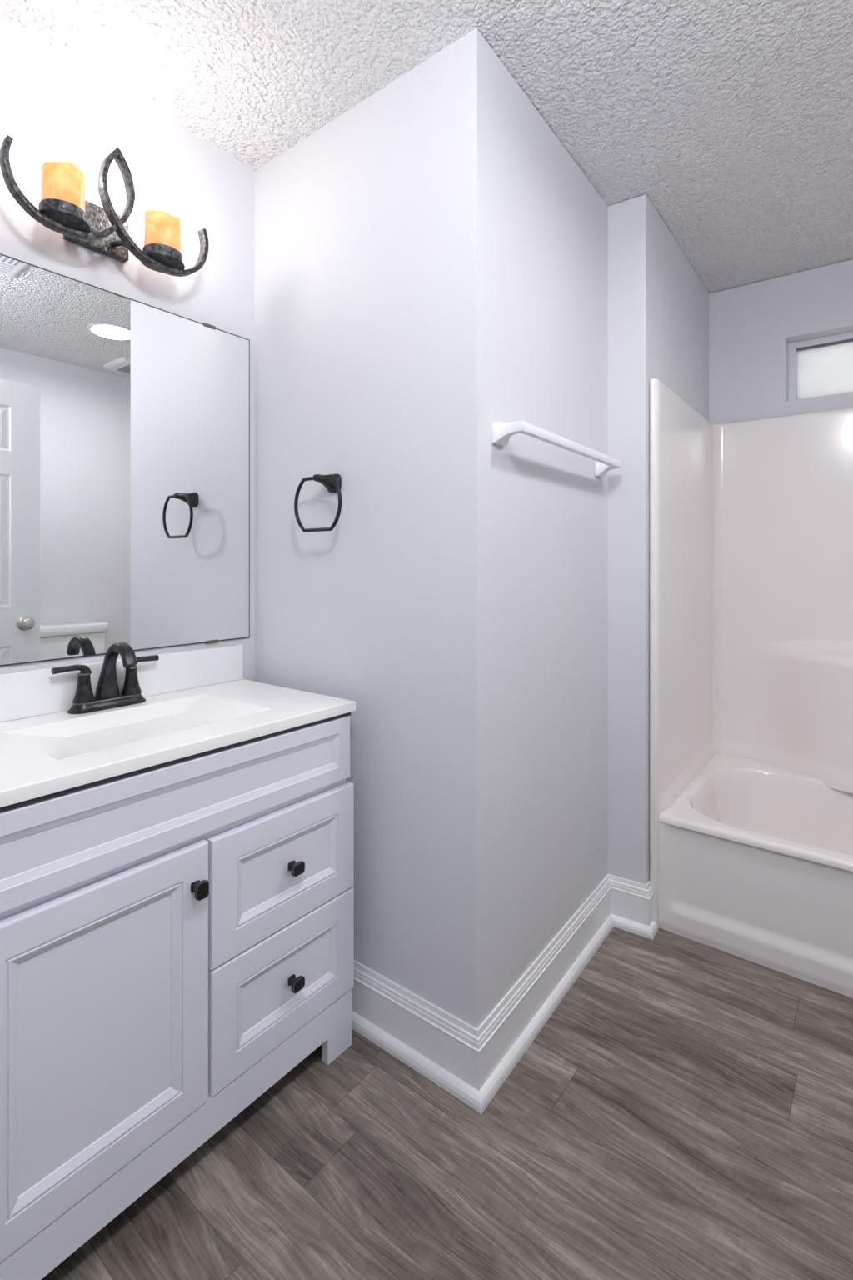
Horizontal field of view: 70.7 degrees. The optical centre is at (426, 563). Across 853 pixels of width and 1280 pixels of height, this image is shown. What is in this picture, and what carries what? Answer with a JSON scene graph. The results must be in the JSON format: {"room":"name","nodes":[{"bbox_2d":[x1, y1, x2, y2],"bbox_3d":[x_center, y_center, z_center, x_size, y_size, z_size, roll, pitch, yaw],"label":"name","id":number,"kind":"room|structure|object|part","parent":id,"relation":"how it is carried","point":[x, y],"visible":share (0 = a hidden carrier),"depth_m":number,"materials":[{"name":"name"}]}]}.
{"room":"bathroom","nodes":[
{"label":"bathroom","id":0,"kind":"room"},
{"bbox_2d":[0,15,254,681],"bbox_3d":[-1.334,-0.002,0.945,0.120,2.440,2.690,0,0,38],"label":"wall","id":1,"kind":"structure","parent":0,"point":[53,107],"depth_m":1.57,"materials":[{"name":"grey paint"}]},
{"bbox_2d":[0,135,209,276],"bbox_3d":[-0.761,-0.858,1.446,0.164,0.242,0.466,0,0,38],"label":"vanity light","id":2,"kind":"object","parent":1,"relation":"attached to","point":[63,208],"visible":1,"depth_m":1.42,"materials":[{"name":"metal"}]},
{"bbox_3d":[-0.808,-0.818,1.337,0.085,0.114,0.085,0,0,38],"label":"lamp shade","id":3,"kind":"part","parent":2,"relation":"part of","materials":[{"name":"orange glass"}]},
{"bbox_3d":[-0.808,-0.752,1.337,0.104,0.014,0.104,0,0,38],"label":"dish","id":4,"kind":"part","parent":2,"relation":"part of","materials":[{"name":"metal"}]},
{"bbox_3d":[-0.797,-0.858,1.352,0.026,0.242,0.274,0,0,38],"label":"arm","id":5,"kind":"part","parent":2,"relation":"part of","materials":[{"name":"metal"}]},
{"bbox_3d":[-0.796,-0.785,1.428,0.090,0.047,0.017,0,0,36],"label":"stem","id":6,"kind":"part","parent":2,"relation":"part of","materials":[{"name":"metal"}]},
{"bbox_3d":[-0.752,-0.785,1.484,0.090,0.047,0.017,0,0,40],"label":"stem","id":7,"kind":"part","parent":2,"relation":"part of","materials":[{"name":"metal"}]},
{"bbox_3d":[-0.674,-0.858,1.500,0.026,0.242,0.274,0,0,38],"label":"arm","id":8,"kind":"part","parent":2,"relation":"part of","materials":[{"name":"metal"}]},
{"bbox_3d":[-0.667,-0.818,1.518,0.085,0.114,0.085,0,0,38],"label":"lamp shade","id":9,"kind":"part","parent":2,"relation":"part of","materials":[{"name":"orange glass"}]},
{"bbox_3d":[-0.667,-0.752,1.518,0.104,0.014,0.104,0,0,38],"label":"dish","id":10,"kind":"part","parent":2,"relation":"part of","materials":[{"name":"metal"}]},
{"bbox_2d":[0,644,242,722],"bbox_3d":[-0.818,0.298,1.491,0.020,0.105,0.834,0,0,38],"label":"backsplash","id":11,"kind":"structure","parent":1,"relation":"attached to","point":[27,693],"depth_m":1.53,"materials":[{"name":"white stone"}]},
{"bbox_2d":[0,253,249,666],"bbox_3d":[-0.822,-0.229,1.496,0.009,0.924,0.898,0,0,38],"label":"wall mirror","id":12,"kind":"object","parent":1,"relation":"attached to","point":[125,422],"visible":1,"depth_m":1.52,"materials":[{"name":"silver glass"}]},
{"bbox_2d":[255,27,477,1028],"bbox_3d":[-0.175,-0.002,1.665,0.821,2.440,0.119,0,0,38],"label":"wall","id":13,"kind":"structure","parent":0,"point":[366,227],"depth_m":1.53,"materials":[{"name":"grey paint"}]},
{"bbox_2d":[294,473,342,532],"bbox_3d":[-0.275,-0.165,1.625,0.184,0.161,0.070,0,0,38],"label":"towel ring","id":14,"kind":"object","parent":13,"relation":"attached to","point":[332,482],"visible":1,"depth_m":1.62,"materials":[{"name":"black metal"}]},
{"bbox_2d":[351,960,481,1114],"bbox_3d":[-0.207,1.140,1.599,0.852,0.156,0.030,0,0,38],"label":"baseboard","id":15,"kind":"structure","parent":13,"relation":"attached to","point":[438,1045],"depth_m":1.45,"materials":[{"name":"white paint"}]},
{"bbox_3d":[-0.211,1.202,1.594,0.852,0.031,0.017,0,0,38],"label":"shoe molding","id":16,"kind":"part","parent":15,"relation":"part of","materials":[{"name":"white paint"}]},
{"bbox_2d":[0,0,852,293],"bbox_3d":[0.262,-1.282,0.905,2.800,0.120,4.650,0,0,38],"label":"ceiling","id":17,"kind":"structure","parent":0,"point":[734,118],"depth_m":1.51,"materials":[{"name":"white paint"}]},
{"bbox_2d":[41,927,852,1279],"bbox_3d":[0.262,1.248,0.905,2.800,0.060,4.650,0,0,38],"label":"floor","id":18,"kind":"structure","parent":0,"point":[684,1111],"depth_m":1.23,"materials":[{"name":"laminate"}]},
{"bbox_2d":[0,711,354,1279],"bbox_3d":[-0.617,0.797,1.343,0.515,0.841,0.820,0,0,38],"label":"vanity cabinet","id":19,"kind":"object","parent":18,"relation":"on","point":[177,937],"visible":0.99,"depth_m":1.12,"materials":[{"name":"white paint"}]},
{"bbox_3d":[-0.672,1.148,0.918,0.020,0.139,0.081,0,0,38],"label":"leg","id":20,"kind":"part","parent":19,"relation":"part of","materials":[{"name":"white paint"}]},
{"bbox_3d":[-0.568,0.817,1.049,0.020,0.519,0.404,0,0,38],"label":"door","id":21,"kind":"part","parent":19,"relation":"part of","materials":[{"name":"white paint"}]},
{"bbox_2d":[0,644,355,807],"bbox_3d":[-0.631,0.317,1.348,0.490,0.142,0.840,0,0,38],"label":"countertop","id":22,"kind":"structure","parent":19,"relation":"on","point":[198,701],"depth_m":1.36,"materials":[{"name":"white stone"}]},
{"bbox_2d":[50,642,159,714],"bbox_3d":[-0.780,0.270,1.472,0.187,0.161,0.186,0,0,-7],"label":"faucet","id":23,"kind":"object","parent":22,"relation":"on","point":[107,696],"visible":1,"depth_m":1.45,"materials":[{"name":"black metal"}]},
{"bbox_3d":[-0.830,0.253,1.408,0.026,0.029,0.085,0,0,38],"label":"lever","id":24,"kind":"part","parent":23,"relation":"part of","materials":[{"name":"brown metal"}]},
{"bbox_3d":[-0.814,0.294,1.428,0.048,0.068,0.048,0,0,38],"label":"handle","id":25,"kind":"part","parent":23,"relation":"part of","materials":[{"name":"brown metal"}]},
{"bbox_3d":[-0.780,0.339,1.472,0.062,0.023,0.180,0,0,38],"label":"plate","id":26,"kind":"part","parent":23,"relation":"part of","materials":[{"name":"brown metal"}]},
{"bbox_3d":[-0.742,0.260,1.442,0.147,0.141,0.051,0,0,38],"label":"spout","id":27,"kind":"part","parent":23,"relation":"part of","materials":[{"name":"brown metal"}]},
{"bbox_3d":[-0.745,0.294,1.516,0.048,0.068,0.048,0,0,38],"label":"handle","id":28,"kind":"part","parent":23,"relation":"part of","materials":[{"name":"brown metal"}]},
{"bbox_3d":[-0.730,0.253,1.536,0.026,0.029,0.085,0,0,38],"label":"lever","id":29,"kind":"part","parent":23,"relation":"part of","materials":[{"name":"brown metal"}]},
{"bbox_3d":[-0.448,0.634,1.174,0.016,0.019,0.019,0,0,38],"label":"knob post","id":30,"kind":"part","parent":19,"relation":"part of","materials":[{"name":"black metal"}]},
{"bbox_3d":[-0.433,0.634,1.162,0.002,0.030,0.024,0,0,38],"label":"knob","id":31,"kind":"part","parent":19,"relation":"part of","materials":[{"name":"black metal"}]},
{"bbox_3d":[-0.316,0.690,1.373,0.020,0.261,0.403,0,0,38],"label":"drawer","id":32,"kind":"part","parent":19,"relation":"part of","materials":[{"name":"white paint"}]},
{"bbox_3d":[-0.316,0.950,1.373,0.020,0.253,0.403,0,0,38],"label":"drawer","id":33,"kind":"part","parent":19,"relation":"part of","materials":[{"name":"white paint"}]},
{"bbox_3d":[-0.301,0.948,1.361,0.016,0.019,0.019,0,0,38],"label":"knob post","id":34,"kind":"part","parent":19,"relation":"part of","materials":[{"name":"black metal"}]},
{"bbox_3d":[-0.301,0.688,1.361,0.016,0.019,0.019,0,0,38],"label":"knob post","id":35,"kind":"part","parent":19,"relation":"part of","materials":[{"name":"black metal"}]},
{"bbox_3d":[-0.286,0.948,1.350,0.002,0.024,0.030,0,0,38],"label":"knob","id":36,"kind":"part","parent":19,"relation":"part of","materials":[{"name":"black metal"}]},
{"bbox_3d":[-0.286,0.688,1.350,0.002,0.024,0.030,0,0,38],"label":"knob","id":37,"kind":"part","parent":19,"relation":"part of","materials":[{"name":"black metal"}]},
{"bbox_3d":[-0.223,1.148,1.494,0.020,0.139,0.081,0,0,38],"label":"leg","id":38,"kind":"part","parent":19,"relation":"part of","materials":[{"name":"white paint"}]},
{"bbox_2d":[650,378,852,998],"bbox_3d":[1.610,0.300,1.896,1.524,1.833,0.904,0,0,38],"label":"bathtub","id":39,"kind":"object","parent":18,"relation":"on","point":[752,522],"visible":1,"depth_m":2.36,"materials":[{"name":"white plastic"}]},
{"bbox_3d":[1.008,0.300,2.314,0.040,1.833,0.822,0,0,38],"label":"panel","id":40,"kind":"part","parent":39,"relation":"part of","materials":[{"name":"white plastic"}]},
{"bbox_2d":[659,753,852,872],"bbox_3d":[1.601,0.995,1.892,1.479,0.314,0.848,0,0,38],"label":"basin","id":41,"kind":"object","parent":39,"relation":"in","point":[738,812],"depth_m":2.27,"materials":[{"name":"white plastic"}]},
{"bbox_3d":[1.825,0.121,2.171,1.503,1.474,0.178,0,0,37],"label":"panel","id":42,"kind":"part","parent":39,"relation":"part of","materials":[{"name":"white plastic"}]},
{"bbox_2d":[477,30,608,1028],"bbox_3d":[0.361,-0.002,1.773,0.108,2.440,0.939,0,0,38],"label":"wall","id":43,"kind":"structure","parent":0,"point":[542,225],"depth_m":1.61,"materials":[{"name":"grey paint"}]},
{"bbox_2d":[477,874,614,1113],"bbox_3d":[0.371,1.140,1.690,0.030,0.156,0.879,0,0,37],"label":"baseboard","id":44,"kind":"structure","parent":43,"relation":"attached to","point":[512,1027],"depth_m":1.59,"materials":[{"name":"white paint"}]},
{"bbox_2d":[491,420,621,477],"bbox_3d":[0.398,-0.309,1.689,0.072,0.050,0.718,0,0,37],"label":"towel bar","id":45,"kind":"object","parent":43,"relation":"attached to","point":[502,432],"visible":1,"depth_m":1.52,"materials":[{"name":"white plastic"}]},
{"bbox_2d":[608,194,646,884],"bbox_3d":[0.663,-0.002,2.076,0.212,2.440,0.091,0,0,38],"label":"wall","id":46,"kind":"structure","parent":0,"point":[627,219],"depth_m":2.01,"materials":[{"name":"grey paint"}]},
{"bbox_2d":[608,874,658,939],"bbox_3d":[0.687,1.140,2.009,0.158,0.156,0.061,0,0,33],"label":"baseboard","id":47,"kind":"structure","parent":46,"relation":"attached to","point":[630,899],"depth_m":1.99,"materials":[{"name":"white paint"}]},
{"bbox_3d":[0.678,1.202,1.988,0.141,0.031,0.017,0,0,33],"label":"shoe molding","id":48,"kind":"part","parent":47,"relation":"part of","materials":[{"name":"white paint"}]},
{"bbox_3d":[0.743,1.202,1.971,0.017,0.031,0.059,0,0,37],"label":"shoe molding","id":49,"kind":"part","parent":47,"relation":"part of","materials":[{"name":"white paint"}]},
{"bbox_2d":[642,194,709,884],"bbox_3d":[0.999,-0.002,2.429,0.100,2.440,1.042,0,0,37],"label":"wall","id":50,"kind":"structure","parent":0,"point":[677,300],"depth_m":2.21,"materials":[{"name":"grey paint"}]},
{"bbox_2d":[709,259,852,424],"bbox_3d":[1.938,-0.002,2.324,1.529,2.440,0.130,0,0,36],"label":"wall","id":51,"kind":"structure","parent":0,"point":[752,326],"depth_m":2.58,"materials":[{"name":"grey paint"}]},
{"bbox_2d":[788,331,852,400],"bbox_3d":[1.968,-0.820,2.349,0.949,0.269,0.050,0,0,36],"label":"window","id":52,"kind":"structure","parent":51,"relation":"in","point":[819,367],"depth_m":2.54,"materials":[{"name":"glass"}]}
]}

